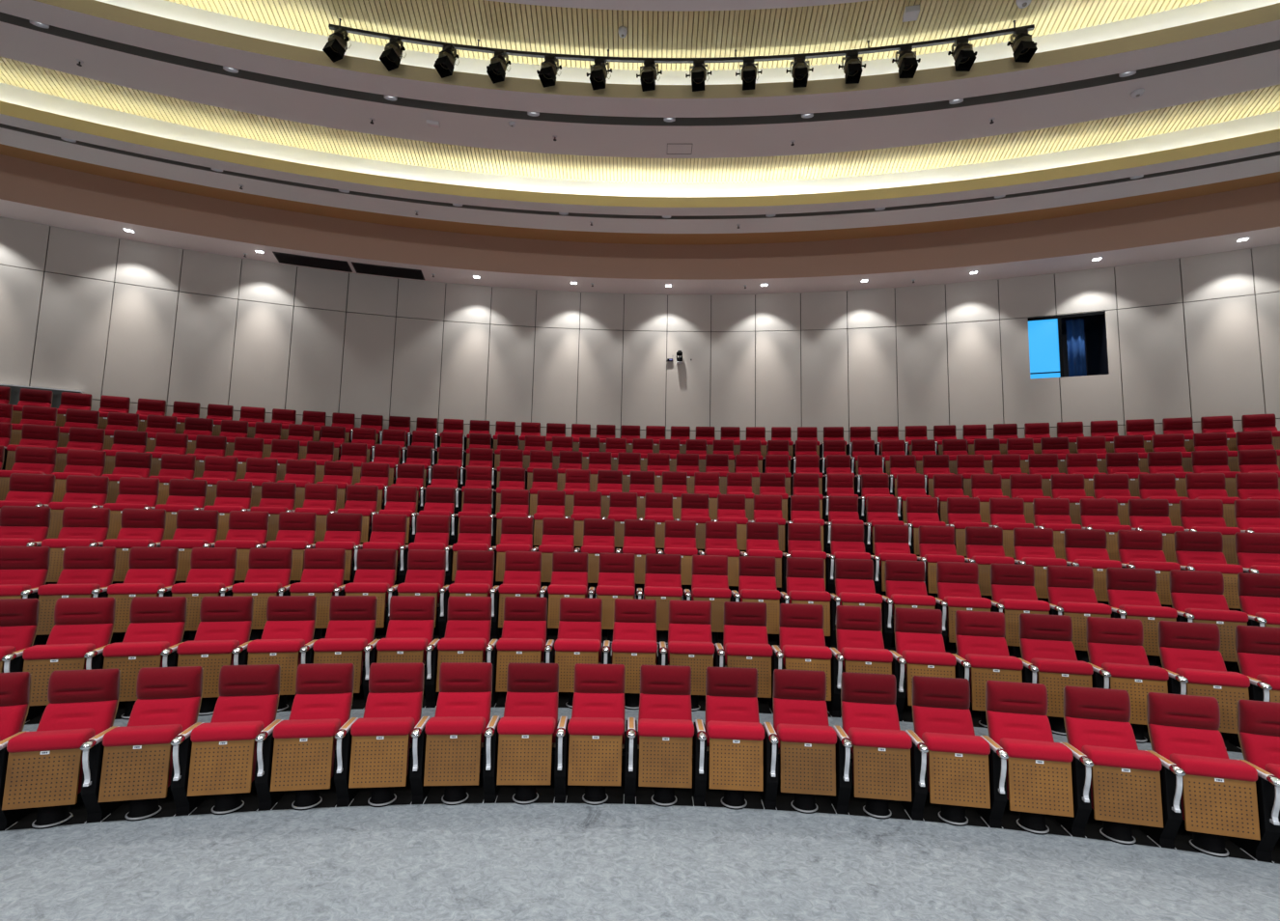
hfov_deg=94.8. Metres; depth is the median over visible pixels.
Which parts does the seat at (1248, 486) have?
backrest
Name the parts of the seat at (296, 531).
backrest, seat panel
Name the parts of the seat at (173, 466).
seat panel, backrest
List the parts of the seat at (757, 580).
backrest, seat panel, leg panel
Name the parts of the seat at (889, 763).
backrest, seat panel, leg panel, armrest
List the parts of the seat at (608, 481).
seat panel, backrest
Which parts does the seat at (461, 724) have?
seat panel, backrest, leg panel, armrest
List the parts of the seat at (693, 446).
backrest, seat panel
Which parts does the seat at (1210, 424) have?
backrest, seat panel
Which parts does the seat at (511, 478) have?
seat panel, backrest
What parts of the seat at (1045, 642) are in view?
backrest, seat panel, leg panel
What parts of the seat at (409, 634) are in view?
seat panel, backrest, leg panel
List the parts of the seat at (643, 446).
backrest, seat panel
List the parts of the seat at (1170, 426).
backrest, seat panel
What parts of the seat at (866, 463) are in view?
backrest, leg panel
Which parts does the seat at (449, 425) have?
backrest, leg panel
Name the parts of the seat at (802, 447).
backrest, leg panel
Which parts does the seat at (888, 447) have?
seat panel, backrest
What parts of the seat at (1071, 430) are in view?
backrest, seat panel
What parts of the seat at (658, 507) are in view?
backrest, seat panel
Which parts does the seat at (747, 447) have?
backrest, seat panel, leg panel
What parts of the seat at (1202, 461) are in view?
backrest, seat panel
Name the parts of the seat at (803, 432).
backrest, leg panel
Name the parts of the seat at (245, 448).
seat panel, backrest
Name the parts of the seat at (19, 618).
seat panel, backrest, leg panel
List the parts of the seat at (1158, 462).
backrest, seat panel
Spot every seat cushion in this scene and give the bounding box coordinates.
[0,470,45,477]
[0,500,41,508]
[0,538,34,546]
[0,584,30,597]
[0,645,15,672]
[6,444,48,450]
[6,727,95,794]
[11,423,23,430]
[12,404,23,411]
[22,642,95,669]
[37,583,100,597]
[41,538,96,548]
[48,501,96,509]
[52,472,95,479]
[55,446,95,453]
[56,408,66,414]
[59,426,70,433]
[99,411,108,417]
[101,473,141,481]
[102,449,138,456]
[102,538,153,548]
[102,640,169,667]
[102,723,182,786]
[103,502,148,510]
[104,429,114,435]
[107,583,164,596]
[139,414,147,419]
[145,451,179,458]
[147,432,157,438]
[148,475,187,482]
[154,503,197,512]
[160,539,207,548]
[170,583,224,596]
[176,417,185,422]
[176,640,239,665]
[187,434,196,440]
[187,453,219,460]
[190,721,263,781]
[194,477,229,484]
[203,505,244,513]
[213,419,221,424]
[214,540,259,549]
[226,437,235,443]
[226,455,257,462]
[231,582,281,595]
[236,478,270,486]
[247,639,305,666]
[248,421,255,427]
[250,506,288,514]
[263,439,272,445]
[263,457,292,464]
[266,540,308,569]
[272,718,340,778]
[277,480,309,487]
[281,423,289,429]
[289,582,336,595]
[294,507,331,515]
[299,441,307,445]
[301,458,328,465]
[312,638,367,685]
[313,425,321,437]
[314,541,355,575]
[316,481,348,503]
[333,443,341,455]
[335,460,361,477]
[337,508,372,538]
[344,582,389,621]
[350,717,414,775]
[354,482,385,509]
[362,541,401,574]
[369,461,395,483]
[376,638,427,663]
[378,509,412,539]
[390,483,420,510]
[397,583,440,621]
[402,463,428,482]
[408,542,445,550]
[418,510,451,517]
[424,716,485,771]
[426,485,455,489]
[434,464,460,471]
[437,638,486,658]
[448,583,490,593]
[452,543,488,551]
[457,511,489,518]
[461,486,489,492]
[465,465,490,470]
[496,466,521,472]
[496,487,523,493]
[496,512,527,519]
[496,543,530,552]
[496,638,544,651]
[497,716,556,734]
[498,584,538,593]
[523,450,529,455]
[527,467,551,473]
[528,488,556,494]
[533,513,563,520]
[538,544,572,553]
[547,584,586,594]
[553,451,559,456]
[554,638,600,651]
[557,468,580,473]
[562,488,589,495]
[567,717,624,735]
[570,513,600,521]
[573,437,579,442]
[580,545,614,554]
[582,451,588,457]
[587,469,610,473]
[595,489,622,496]
[595,584,635,595]
[599,438,606,443]
[607,514,637,521]
[611,452,618,457]
[611,639,657,653]
[617,469,639,474]
[622,546,656,555]
[628,490,654,496]
[638,718,694,737]
[640,453,647,458]
[643,585,683,596]
[644,515,673,522]
[647,470,668,475]
[653,439,659,444]
[661,491,688,497]
[664,547,697,556]
[667,640,714,654]
[669,453,676,459]
[676,471,699,475]
[680,516,710,523]
[692,587,731,598]
[695,491,721,498]
[698,454,705,459]
[705,548,740,556]
[706,440,713,445]
[706,471,728,476]
[706,720,764,740]
[718,517,748,524]
[724,642,772,657]
[727,492,754,499]
[728,454,735,459]
[733,440,740,445]
[736,472,759,476]
[740,588,780,599]
[748,549,782,557]
[754,517,785,525]
[760,493,788,499]
[767,472,791,477]
[777,723,836,779]
[782,644,832,659]
[789,590,831,601]
[790,550,826,558]
[792,518,824,526]
[794,493,823,500]
[799,472,822,477]
[829,473,854,477]
[829,494,858,497]
[831,519,863,525]
[834,551,870,559]
[838,591,882,603]
[841,646,892,671]
[848,726,912,783]
[863,494,893,520]
[870,520,904,528]
[878,553,917,577]
[884,455,890,473]
[890,593,936,633]
[892,473,919,481]
[900,495,931,521]
[902,650,956,696]
[910,521,946,551]
[915,455,922,461]
[921,731,990,791]
[923,554,965,588]
[926,473,953,487]
[937,495,969,512]
[944,596,991,636]
[948,455,956,460]
[952,522,989,545]
[961,473,989,489]
[965,653,1023,702]
[967,439,973,450]
[972,556,1014,564]
[975,495,1009,501]
[983,454,992,460]
[995,522,1034,529]
[999,439,1006,444]
[999,473,1027,478]
[999,598,1050,639]
[1000,737,1073,800]
[1016,496,1051,501]
[1020,454,1028,460]
[1021,556,1066,566]
[1030,657,1093,683]
[1032,438,1041,443]
[1035,473,1065,478]
[1040,523,1082,530]
[1057,453,1066,459]
[1057,496,1094,502]
[1057,601,1112,614]
[1068,437,1076,442]
[1073,473,1106,478]
[1073,558,1121,568]
[1082,745,1161,808]
[1088,524,1131,532]
[1096,453,1106,459]
[1101,496,1140,502]
[1101,662,1168,688]
[1105,436,1113,442]
[1113,472,1148,478]
[1118,604,1177,618]
[1128,560,1180,571]
[1138,452,1147,458]
[1138,525,1184,533]
[1143,435,1152,441]
[1147,496,1188,503]
[1155,472,1193,478]
[1169,752,1257,819]
[1175,667,1250,695]
[1181,451,1192,457]
[1183,433,1194,439]
[1184,608,1248,622]
[1187,562,1243,574]
[1191,526,1240,534]
[1195,497,1240,503]
[1201,471,1240,477]
[1225,432,1236,438]
[1226,450,1237,456]
[1247,497,1279,500]
[1247,527,1279,532]
[1248,471,1279,477]
[1250,564,1279,574]
[1254,612,1279,624]
[1256,673,1279,690]
[1265,763,1279,778]
[1271,430,1279,436]
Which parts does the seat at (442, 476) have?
backrest, leg panel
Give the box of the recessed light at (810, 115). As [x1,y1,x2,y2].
[801,112,813,118]
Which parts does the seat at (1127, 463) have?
backrest, seat panel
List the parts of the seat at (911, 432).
backrest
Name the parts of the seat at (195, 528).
seat panel, backrest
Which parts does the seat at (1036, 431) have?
backrest, seat panel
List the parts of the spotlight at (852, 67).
barn door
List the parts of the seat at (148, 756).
seat panel, number plate, backrest, leg panel, armrest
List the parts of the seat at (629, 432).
seat panel, backrest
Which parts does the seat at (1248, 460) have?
backrest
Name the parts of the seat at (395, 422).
backrest, leg panel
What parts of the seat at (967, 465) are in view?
seat panel, backrest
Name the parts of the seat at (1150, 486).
backrest, seat panel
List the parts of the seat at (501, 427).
seat panel, backrest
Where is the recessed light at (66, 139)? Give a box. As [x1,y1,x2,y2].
[60,137,76,142]
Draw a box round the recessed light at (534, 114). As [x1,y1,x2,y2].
[527,111,539,116]
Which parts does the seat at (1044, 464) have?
backrest, seat panel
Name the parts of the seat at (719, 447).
backrest, seat panel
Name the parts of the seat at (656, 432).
backrest, seat panel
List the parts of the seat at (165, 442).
seat panel, backrest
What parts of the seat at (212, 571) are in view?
seat panel, backrest, leg panel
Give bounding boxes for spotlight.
[322,27,351,62]
[379,36,406,71]
[433,44,459,78]
[486,50,510,83]
[536,55,561,87]
[586,57,612,90]
[636,59,662,91]
[685,59,711,91]
[735,58,762,90]
[786,55,813,87]
[837,52,865,83]
[891,46,920,78]
[947,38,977,71]
[1006,28,1037,62]
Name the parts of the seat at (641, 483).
seat panel, backrest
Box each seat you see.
[0,386,10,404]
[0,403,13,422]
[0,421,12,470]
[0,445,4,470]
[0,445,56,500]
[0,473,55,509]
[0,505,51,584]
[0,546,50,645]
[0,598,40,722]
[0,671,31,830]
[1,667,122,829]
[4,423,59,470]
[9,405,56,445]
[11,388,53,423]
[22,597,116,706]
[36,546,118,643]
[41,506,110,582]
[47,474,109,538]
[52,448,106,501]
[54,426,105,472]
[55,391,92,426]
[57,408,99,446]
[97,394,130,429]
[98,666,206,821]
[101,451,152,502]
[102,429,147,473]
[102,508,166,583]
[102,596,187,719]
[103,412,139,449]
[103,476,159,539]
[107,546,178,632]
[136,398,166,431]
[144,415,177,451]
[145,432,188,475]
[148,453,195,504]
[154,478,206,539]
[160,509,219,584]
[170,547,237,640]
[171,401,200,433]
[176,596,253,716]
[183,417,213,454]
[187,434,226,477]
[187,664,284,814]
[194,455,237,505]
[203,480,251,540]
[205,403,233,436]
[214,510,268,584]
[219,419,248,456]
[226,437,263,480]
[231,547,292,640]
[236,457,278,508]
[239,406,265,438]
[247,595,318,712]
[250,481,295,543]
[253,421,281,458]
[263,439,299,482]
[266,511,316,584]
[270,663,359,810]
[271,408,296,439]
[277,459,316,509]
[287,423,313,459]
[289,548,345,639]
[294,483,337,543]
[301,410,326,441]
[301,441,333,483]
[312,595,380,709]
[314,512,362,580]
[316,461,353,510]
[319,425,345,461]
[331,412,355,443]
[335,442,367,484]
[337,484,379,544]
[344,548,398,639]
[348,662,430,806]
[351,427,376,462]
[354,462,389,511]
[360,414,383,444]
[362,513,408,584]
[369,444,399,486]
[376,595,440,707]
[378,485,418,543]
[381,429,407,464]
[388,416,412,448]
[390,464,425,512]
[397,549,449,639]
[402,445,432,487]
[408,514,453,585]
[411,430,437,466]
[416,417,440,449]
[418,487,458,545]
[423,662,500,805]
[426,465,462,513]
[434,446,466,488]
[436,596,498,706]
[437,431,466,468]
[439,418,467,451]
[448,550,500,639]
[451,515,497,586]
[457,488,497,546]
[461,466,496,514]
[465,447,497,490]
[466,419,493,448]
[466,433,495,467]
[492,420,519,452]
[494,434,518,469]
[495,467,529,514]
[495,516,538,581]
[495,596,555,691]
[496,448,528,489]
[496,489,534,547]
[496,662,569,805]
[498,551,548,639]
[518,421,540,450]
[523,435,546,470]
[527,449,553,490]
[528,468,557,515]
[533,490,570,545]
[538,517,581,584]
[545,422,565,450]
[547,552,595,628]
[551,436,573,469]
[554,597,611,708]
[557,450,582,490]
[562,469,590,516]
[567,663,637,805]
[570,491,606,548]
[571,423,590,451]
[578,437,599,470]
[580,518,621,595]
[587,451,612,491]
[595,470,622,519]
[595,553,643,643]
[596,424,615,451]
[605,437,626,470]
[607,492,643,553]
[611,598,667,709]
[617,452,640,492]
[620,424,639,452]
[622,519,663,596]
[628,471,659,519]
[632,438,653,471]
[637,665,707,806]
[643,554,692,644]
[644,492,680,554]
[645,425,665,453]
[646,452,669,493]
[659,439,679,472]
[661,471,688,520]
[664,520,705,591]
[667,599,724,711]
[670,425,690,453]
[675,453,699,493]
[680,493,717,553]
[685,439,706,472]
[691,555,740,645]
[694,472,721,521]
[695,426,715,453]
[704,521,748,585]
[704,666,779,809]
[705,453,728,494]
[712,439,735,473]
[717,494,754,550]
[720,426,740,455]
[723,601,783,713]
[726,472,759,520]
[735,454,759,494]
[738,556,790,646]
[739,440,765,473]
[746,426,767,458]
[746,522,791,593]
[753,494,793,553]
[759,473,791,521]
[765,454,792,496]
[767,440,795,474]
[771,426,795,458]
[772,668,852,814]
[779,603,844,717]
[786,556,841,649]
[787,523,834,593]
[790,495,832,554]
[792,473,828,521]
[795,440,825,475]
[795,454,827,496]
[797,426,823,458]
[823,426,852,457]
[823,440,854,473]
[826,454,861,497]
[826,473,864,522]
[828,496,871,554]
[830,524,880,593]
[834,558,893,650]
[835,605,906,721]
[840,671,929,820]
[849,426,879,454]
[852,440,884,474]
[857,454,893,495]
[861,473,901,520]
[866,496,913,554]
[873,525,927,591]
[877,425,908,454]
[881,440,905,474]
[885,559,947,646]
[890,454,927,497]
[894,607,971,705]
[896,473,939,523]
[904,425,937,454]
[906,497,954,555]
[911,439,936,473]
[911,675,1009,828]
[918,526,975,598]
[922,454,953,497]
[933,424,956,454]
[933,473,969,524]
[936,561,1004,654]
[942,439,968,473]
[946,497,999,557]
[954,610,1039,727]
[956,454,989,497]
[962,424,986,454]
[965,527,1026,600]
[971,473,1015,525]
[973,438,1001,473]
[985,680,1094,837]
[989,498,1044,559]
[990,563,1063,658]
[991,454,1027,498]
[993,423,1018,454]
[1006,437,1034,473]
[1009,473,1051,526]
[1013,528,1079,603]
[1018,612,1111,735]
[1024,422,1050,453]
[1028,453,1065,498]
[1032,498,1092,559]
[1040,437,1069,473]
[1046,565,1127,662]
[1050,473,1103,525]
[1057,421,1084,453]
[1062,685,1186,849]
[1063,528,1135,603]
[1065,452,1106,497]
[1076,436,1107,473]
[1079,498,1142,560]
[1085,616,1189,743]
[1090,419,1118,452]
[1093,473,1147,526]
[1106,452,1148,497]
[1106,567,1195,666]
[1113,435,1148,473]
[1117,529,1195,608]
[1125,418,1155,452]
[1128,499,1197,562]
[1138,473,1188,526]
[1146,692,1279,862]
[1147,451,1193,497]
[1152,433,1192,472]
[1157,620,1272,749]
[1162,417,1194,451]
[1168,569,1267,673]
[1173,530,1259,611]
[1179,499,1254,564]
[1185,473,1240,527]
[1191,450,1240,497]
[1193,432,1239,472]
[1200,415,1237,450]
[1234,499,1279,532]
[1234,531,1279,574]
[1234,625,1279,702]
[1235,472,1279,500]
[1236,430,1279,470]
[1236,698,1279,778]
[1237,449,1279,491]
[1237,572,1279,627]
[1241,413,1279,449]
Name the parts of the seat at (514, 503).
seat panel, backrest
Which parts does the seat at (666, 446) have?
backrest, seat panel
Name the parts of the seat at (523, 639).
seat panel, backrest, leg panel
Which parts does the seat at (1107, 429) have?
backrest, seat panel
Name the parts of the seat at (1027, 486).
backrest, seat panel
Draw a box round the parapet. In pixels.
[0,383,83,408]
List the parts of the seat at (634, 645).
seat panel, backrest, leg panel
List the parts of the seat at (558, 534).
seat panel, backrest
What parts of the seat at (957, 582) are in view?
backrest, seat panel, leg panel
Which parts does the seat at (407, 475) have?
backrest, seat panel, leg panel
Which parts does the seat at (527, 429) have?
seat panel, backrest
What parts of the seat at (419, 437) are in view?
backrest, leg panel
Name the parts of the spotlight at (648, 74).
barn door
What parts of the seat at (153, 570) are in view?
seat panel, backrest, leg panel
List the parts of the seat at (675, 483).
backrest, seat panel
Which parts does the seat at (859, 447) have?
backrest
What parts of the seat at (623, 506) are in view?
seat panel, backrest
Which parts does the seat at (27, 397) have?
seat panel, backrest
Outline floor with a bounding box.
[0,462,1279,920]
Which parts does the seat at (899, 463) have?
seat panel, backrest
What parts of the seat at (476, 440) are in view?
seat panel, backrest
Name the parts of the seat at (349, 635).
seat panel, backrest, leg panel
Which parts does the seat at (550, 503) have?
seat panel, backrest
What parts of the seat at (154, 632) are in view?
seat panel, backrest, leg panel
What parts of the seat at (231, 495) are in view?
seat panel, backrest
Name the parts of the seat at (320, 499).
backrest, seat panel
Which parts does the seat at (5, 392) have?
backrest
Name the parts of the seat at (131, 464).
seat panel, backrest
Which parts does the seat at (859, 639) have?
backrest, seat panel, leg panel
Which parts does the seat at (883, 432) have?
backrest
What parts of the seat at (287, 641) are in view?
seat panel, backrest, leg panel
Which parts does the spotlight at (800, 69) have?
barn door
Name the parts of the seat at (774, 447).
backrest, leg panel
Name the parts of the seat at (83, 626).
seat panel, backrest, leg panel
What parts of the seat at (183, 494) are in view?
seat panel, backrest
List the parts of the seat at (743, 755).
backrest, seat panel, leg panel, armrest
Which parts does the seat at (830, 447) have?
backrest, leg panel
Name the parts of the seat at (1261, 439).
backrest, seat panel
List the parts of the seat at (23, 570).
seat panel, backrest, leg panel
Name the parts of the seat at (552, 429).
seat panel, backrest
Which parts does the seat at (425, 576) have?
seat panel, backrest, leg panel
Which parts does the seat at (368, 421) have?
backrest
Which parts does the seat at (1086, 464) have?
backrest, seat panel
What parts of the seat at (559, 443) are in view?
seat panel, backrest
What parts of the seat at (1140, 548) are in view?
backrest, seat panel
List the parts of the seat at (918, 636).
backrest, seat panel, leg panel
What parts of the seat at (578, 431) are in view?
seat panel, backrest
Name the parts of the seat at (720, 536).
backrest, seat panel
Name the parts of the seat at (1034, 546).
backrest, seat panel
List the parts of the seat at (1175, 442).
backrest, seat panel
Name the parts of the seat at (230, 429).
seat panel, backrest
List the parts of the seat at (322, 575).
seat panel, backrest, leg panel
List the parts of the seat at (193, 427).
seat panel, backrest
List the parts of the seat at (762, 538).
backrest, seat panel, leg panel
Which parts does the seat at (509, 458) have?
seat panel, backrest, leg panel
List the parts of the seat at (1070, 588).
backrest, seat panel, leg panel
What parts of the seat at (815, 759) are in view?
backrest, seat panel, leg panel, armrest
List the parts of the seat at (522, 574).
seat panel, backrest, leg panel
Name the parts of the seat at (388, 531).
backrest, leg panel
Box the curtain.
[1065,318,1086,376]
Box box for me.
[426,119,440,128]
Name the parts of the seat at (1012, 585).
backrest, seat panel, leg panel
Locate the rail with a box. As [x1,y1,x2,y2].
[328,18,1034,63]
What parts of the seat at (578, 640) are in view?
seat panel, backrest, leg panel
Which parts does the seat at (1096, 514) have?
backrest, seat panel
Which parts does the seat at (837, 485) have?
backrest, leg panel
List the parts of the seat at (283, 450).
seat panel, backrest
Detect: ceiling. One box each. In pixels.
[0,0,1279,183]
[0,0,1279,233]
[0,198,1279,294]
[486,0,871,11]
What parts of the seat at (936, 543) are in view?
seat panel, backrest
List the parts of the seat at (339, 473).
backrest, seat panel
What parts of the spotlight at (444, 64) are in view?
barn door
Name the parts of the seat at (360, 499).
backrest, seat panel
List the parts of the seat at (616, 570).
seat panel, backrest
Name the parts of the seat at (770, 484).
backrest, seat panel, leg panel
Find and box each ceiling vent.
[272,250,352,272]
[351,261,424,279]
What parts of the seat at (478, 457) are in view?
backrest, leg panel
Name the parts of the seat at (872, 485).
backrest, leg panel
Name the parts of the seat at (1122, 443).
backrest, seat panel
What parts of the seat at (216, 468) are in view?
seat panel, backrest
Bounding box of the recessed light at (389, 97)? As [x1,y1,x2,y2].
[384,94,397,100]
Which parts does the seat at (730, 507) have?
backrest, seat panel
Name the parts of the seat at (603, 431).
seat panel, backrest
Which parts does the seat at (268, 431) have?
seat panel, backrest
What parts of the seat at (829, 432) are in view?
backrest, leg panel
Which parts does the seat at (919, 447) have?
seat panel, backrest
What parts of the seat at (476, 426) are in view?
backrest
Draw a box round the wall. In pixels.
[0,216,1279,449]
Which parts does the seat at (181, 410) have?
seat panel, backrest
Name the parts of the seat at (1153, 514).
backrest, seat panel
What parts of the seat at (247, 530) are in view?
seat panel, backrest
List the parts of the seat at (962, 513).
seat panel, backrest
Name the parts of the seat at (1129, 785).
backrest, number plate, seat panel, leg panel, armrest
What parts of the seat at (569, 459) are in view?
seat panel, backrest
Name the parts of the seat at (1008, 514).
backrest, seat panel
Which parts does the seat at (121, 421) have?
seat panel, backrest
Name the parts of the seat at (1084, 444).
backrest, seat panel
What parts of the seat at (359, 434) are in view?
backrest, seat panel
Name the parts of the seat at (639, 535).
backrest, seat panel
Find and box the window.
[1028,310,1109,378]
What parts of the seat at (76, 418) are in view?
seat panel, backrest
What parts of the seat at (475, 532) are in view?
seat panel, backrest, leg panel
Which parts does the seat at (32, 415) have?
seat panel, backrest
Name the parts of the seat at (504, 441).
seat panel, backrest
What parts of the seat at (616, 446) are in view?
seat panel, backrest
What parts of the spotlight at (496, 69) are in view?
barn door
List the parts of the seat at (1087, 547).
backrest, seat panel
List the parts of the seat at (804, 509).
backrest, seat panel, leg panel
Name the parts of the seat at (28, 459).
seat panel, backrest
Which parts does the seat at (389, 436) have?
backrest, leg panel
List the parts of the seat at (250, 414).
seat panel, backrest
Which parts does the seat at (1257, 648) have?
backrest, seat panel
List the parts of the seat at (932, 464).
seat panel, backrest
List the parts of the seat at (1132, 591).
backrest, seat panel, leg panel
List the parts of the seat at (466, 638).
seat panel, backrest, leg panel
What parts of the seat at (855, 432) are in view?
backrest, leg panel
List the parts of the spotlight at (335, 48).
barn door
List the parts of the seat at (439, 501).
backrest, leg panel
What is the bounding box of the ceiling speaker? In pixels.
[902,4,919,22]
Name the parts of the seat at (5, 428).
leg panel, backrest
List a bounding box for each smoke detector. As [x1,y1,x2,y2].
[508,121,516,127]
[617,26,627,38]
[1015,0,1031,8]
[1130,88,1144,98]
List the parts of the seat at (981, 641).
backrest, seat panel, leg panel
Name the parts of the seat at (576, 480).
seat panel, backrest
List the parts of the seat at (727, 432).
backrest, seat panel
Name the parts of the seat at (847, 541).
backrest, leg panel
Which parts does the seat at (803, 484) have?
backrest, seat panel, leg panel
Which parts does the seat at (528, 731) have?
seat panel, backrest, leg panel, armrest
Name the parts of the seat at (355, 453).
backrest, seat panel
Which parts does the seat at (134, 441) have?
seat panel, backrest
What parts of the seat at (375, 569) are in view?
seat panel, backrest, leg panel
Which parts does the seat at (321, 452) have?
backrest, seat panel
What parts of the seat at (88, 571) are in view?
seat panel, backrest, leg panel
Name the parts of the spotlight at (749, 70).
barn door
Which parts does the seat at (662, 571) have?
seat panel, backrest, leg panel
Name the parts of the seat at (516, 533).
seat panel, backrest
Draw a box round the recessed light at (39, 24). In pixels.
[28,20,49,28]
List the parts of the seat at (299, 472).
seat panel, backrest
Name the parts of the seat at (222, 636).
seat panel, backrest, leg panel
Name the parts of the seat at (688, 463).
backrest, seat panel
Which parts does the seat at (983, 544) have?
seat panel, backrest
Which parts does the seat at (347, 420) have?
backrest, seat panel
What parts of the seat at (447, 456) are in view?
backrest, leg panel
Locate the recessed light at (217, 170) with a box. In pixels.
[210,167,222,171]
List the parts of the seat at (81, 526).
seat panel, backrest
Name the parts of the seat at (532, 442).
seat panel, backrest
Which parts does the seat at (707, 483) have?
backrest, seat panel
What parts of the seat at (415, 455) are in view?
backrest, seat panel, leg panel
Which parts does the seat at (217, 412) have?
seat panel, backrest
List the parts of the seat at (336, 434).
backrest, seat panel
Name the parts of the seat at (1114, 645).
backrest, seat panel, armrest, leg panel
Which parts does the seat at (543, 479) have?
seat panel, backrest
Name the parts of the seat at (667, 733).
seat panel, backrest, leg panel, armrest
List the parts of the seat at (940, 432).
seat panel, backrest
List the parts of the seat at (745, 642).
backrest, seat panel, leg panel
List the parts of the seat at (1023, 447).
backrest, seat panel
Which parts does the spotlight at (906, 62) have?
barn door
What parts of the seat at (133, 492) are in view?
seat panel, backrest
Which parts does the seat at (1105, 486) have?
backrest, seat panel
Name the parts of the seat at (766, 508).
backrest, seat panel, leg panel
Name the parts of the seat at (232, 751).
seat panel, backrest, leg panel, armrest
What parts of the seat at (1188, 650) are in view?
backrest, seat panel, leg panel, armrest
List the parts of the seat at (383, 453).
backrest, seat panel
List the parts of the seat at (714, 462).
backrest, seat panel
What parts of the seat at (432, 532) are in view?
backrest, leg panel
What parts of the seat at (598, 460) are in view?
seat panel, backrest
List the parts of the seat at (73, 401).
seat panel, backrest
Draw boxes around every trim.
[0,143,1279,244]
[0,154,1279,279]
[95,0,1279,84]
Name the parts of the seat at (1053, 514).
backrest, seat panel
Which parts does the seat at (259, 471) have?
seat panel, backrest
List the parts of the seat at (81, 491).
seat panel, backrest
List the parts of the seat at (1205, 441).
backrest, seat panel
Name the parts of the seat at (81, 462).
seat panel, backrest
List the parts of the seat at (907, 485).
seat panel, backrest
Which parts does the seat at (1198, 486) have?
backrest, seat panel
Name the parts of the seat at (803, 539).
backrest, seat panel, leg panel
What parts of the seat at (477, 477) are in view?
backrest, leg panel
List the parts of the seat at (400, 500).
backrest, seat panel, leg panel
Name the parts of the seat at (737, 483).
backrest, seat panel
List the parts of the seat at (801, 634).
backrest, seat panel, leg panel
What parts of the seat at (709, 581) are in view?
backrest, seat panel, leg panel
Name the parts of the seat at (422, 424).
backrest, leg panel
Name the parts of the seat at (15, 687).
armrest, backrest, leg panel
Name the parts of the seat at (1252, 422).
backrest, seat panel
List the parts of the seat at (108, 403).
seat panel, backrest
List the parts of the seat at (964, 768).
backrest, seat panel, leg panel, armrest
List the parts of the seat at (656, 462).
seat panel, backrest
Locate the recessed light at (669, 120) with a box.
[663,117,675,122]
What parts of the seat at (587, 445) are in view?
seat panel, backrest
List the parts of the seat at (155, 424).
seat panel, backrest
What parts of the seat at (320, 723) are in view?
seat panel, backrest, leg panel, armrest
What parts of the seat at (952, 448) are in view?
seat panel, backrest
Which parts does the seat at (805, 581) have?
backrest, seat panel, leg panel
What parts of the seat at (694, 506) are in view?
backrest, seat panel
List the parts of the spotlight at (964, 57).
barn door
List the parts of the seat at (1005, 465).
seat panel, backrest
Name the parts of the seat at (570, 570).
seat panel, backrest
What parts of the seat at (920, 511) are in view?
seat panel, backrest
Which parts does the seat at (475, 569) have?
seat panel, backrest, leg panel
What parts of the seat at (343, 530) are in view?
backrest, seat panel, leg panel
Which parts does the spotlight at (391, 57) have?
barn door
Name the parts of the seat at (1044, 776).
backrest, seat panel, leg panel, armrest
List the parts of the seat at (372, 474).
backrest, seat panel, leg panel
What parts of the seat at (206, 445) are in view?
seat panel, backrest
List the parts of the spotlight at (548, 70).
barn door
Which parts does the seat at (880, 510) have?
seat panel, backrest, leg panel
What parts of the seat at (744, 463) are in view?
backrest, seat panel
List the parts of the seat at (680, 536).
backrest, seat panel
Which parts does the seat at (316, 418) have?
backrest, seat panel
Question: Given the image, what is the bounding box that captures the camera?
[676,350,682,363]
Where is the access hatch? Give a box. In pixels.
[667,143,692,154]
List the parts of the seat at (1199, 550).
backrest, seat panel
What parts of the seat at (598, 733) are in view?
seat panel, backrest, leg panel, armrest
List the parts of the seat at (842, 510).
backrest, leg panel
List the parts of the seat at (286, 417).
backrest, seat panel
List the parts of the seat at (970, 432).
seat panel, backrest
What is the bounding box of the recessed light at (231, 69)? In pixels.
[222,65,238,73]
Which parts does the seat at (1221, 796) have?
backrest, number plate, seat panel, leg panel, armrest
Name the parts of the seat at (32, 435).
seat panel, backrest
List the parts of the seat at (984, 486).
seat panel, backrest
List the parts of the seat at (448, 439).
backrest, leg panel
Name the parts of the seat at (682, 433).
backrest, seat panel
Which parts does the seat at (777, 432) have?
backrest, seat panel, leg panel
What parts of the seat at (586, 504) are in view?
seat panel, backrest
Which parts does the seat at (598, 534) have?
seat panel, backrest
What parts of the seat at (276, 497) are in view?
seat panel, backrest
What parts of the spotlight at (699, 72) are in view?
barn door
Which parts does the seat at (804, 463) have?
backrest, seat panel, leg panel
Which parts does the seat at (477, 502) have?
backrest, leg panel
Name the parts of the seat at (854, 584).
backrest, seat panel, leg panel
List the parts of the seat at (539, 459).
seat panel, backrest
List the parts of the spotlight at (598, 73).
barn door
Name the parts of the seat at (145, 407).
seat panel, backrest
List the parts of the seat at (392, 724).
seat panel, backrest, leg panel, armrest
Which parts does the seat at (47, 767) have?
seat panel, number plate, backrest, leg panel, armrest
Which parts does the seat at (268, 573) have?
seat panel, backrest, leg panel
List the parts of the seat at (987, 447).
backrest, seat panel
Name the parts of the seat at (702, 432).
backrest, seat panel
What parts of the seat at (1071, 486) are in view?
backrest, seat panel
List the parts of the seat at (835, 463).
backrest, leg panel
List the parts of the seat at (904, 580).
backrest, seat panel, leg panel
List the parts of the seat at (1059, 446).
backrest, seat panel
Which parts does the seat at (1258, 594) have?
backrest, seat panel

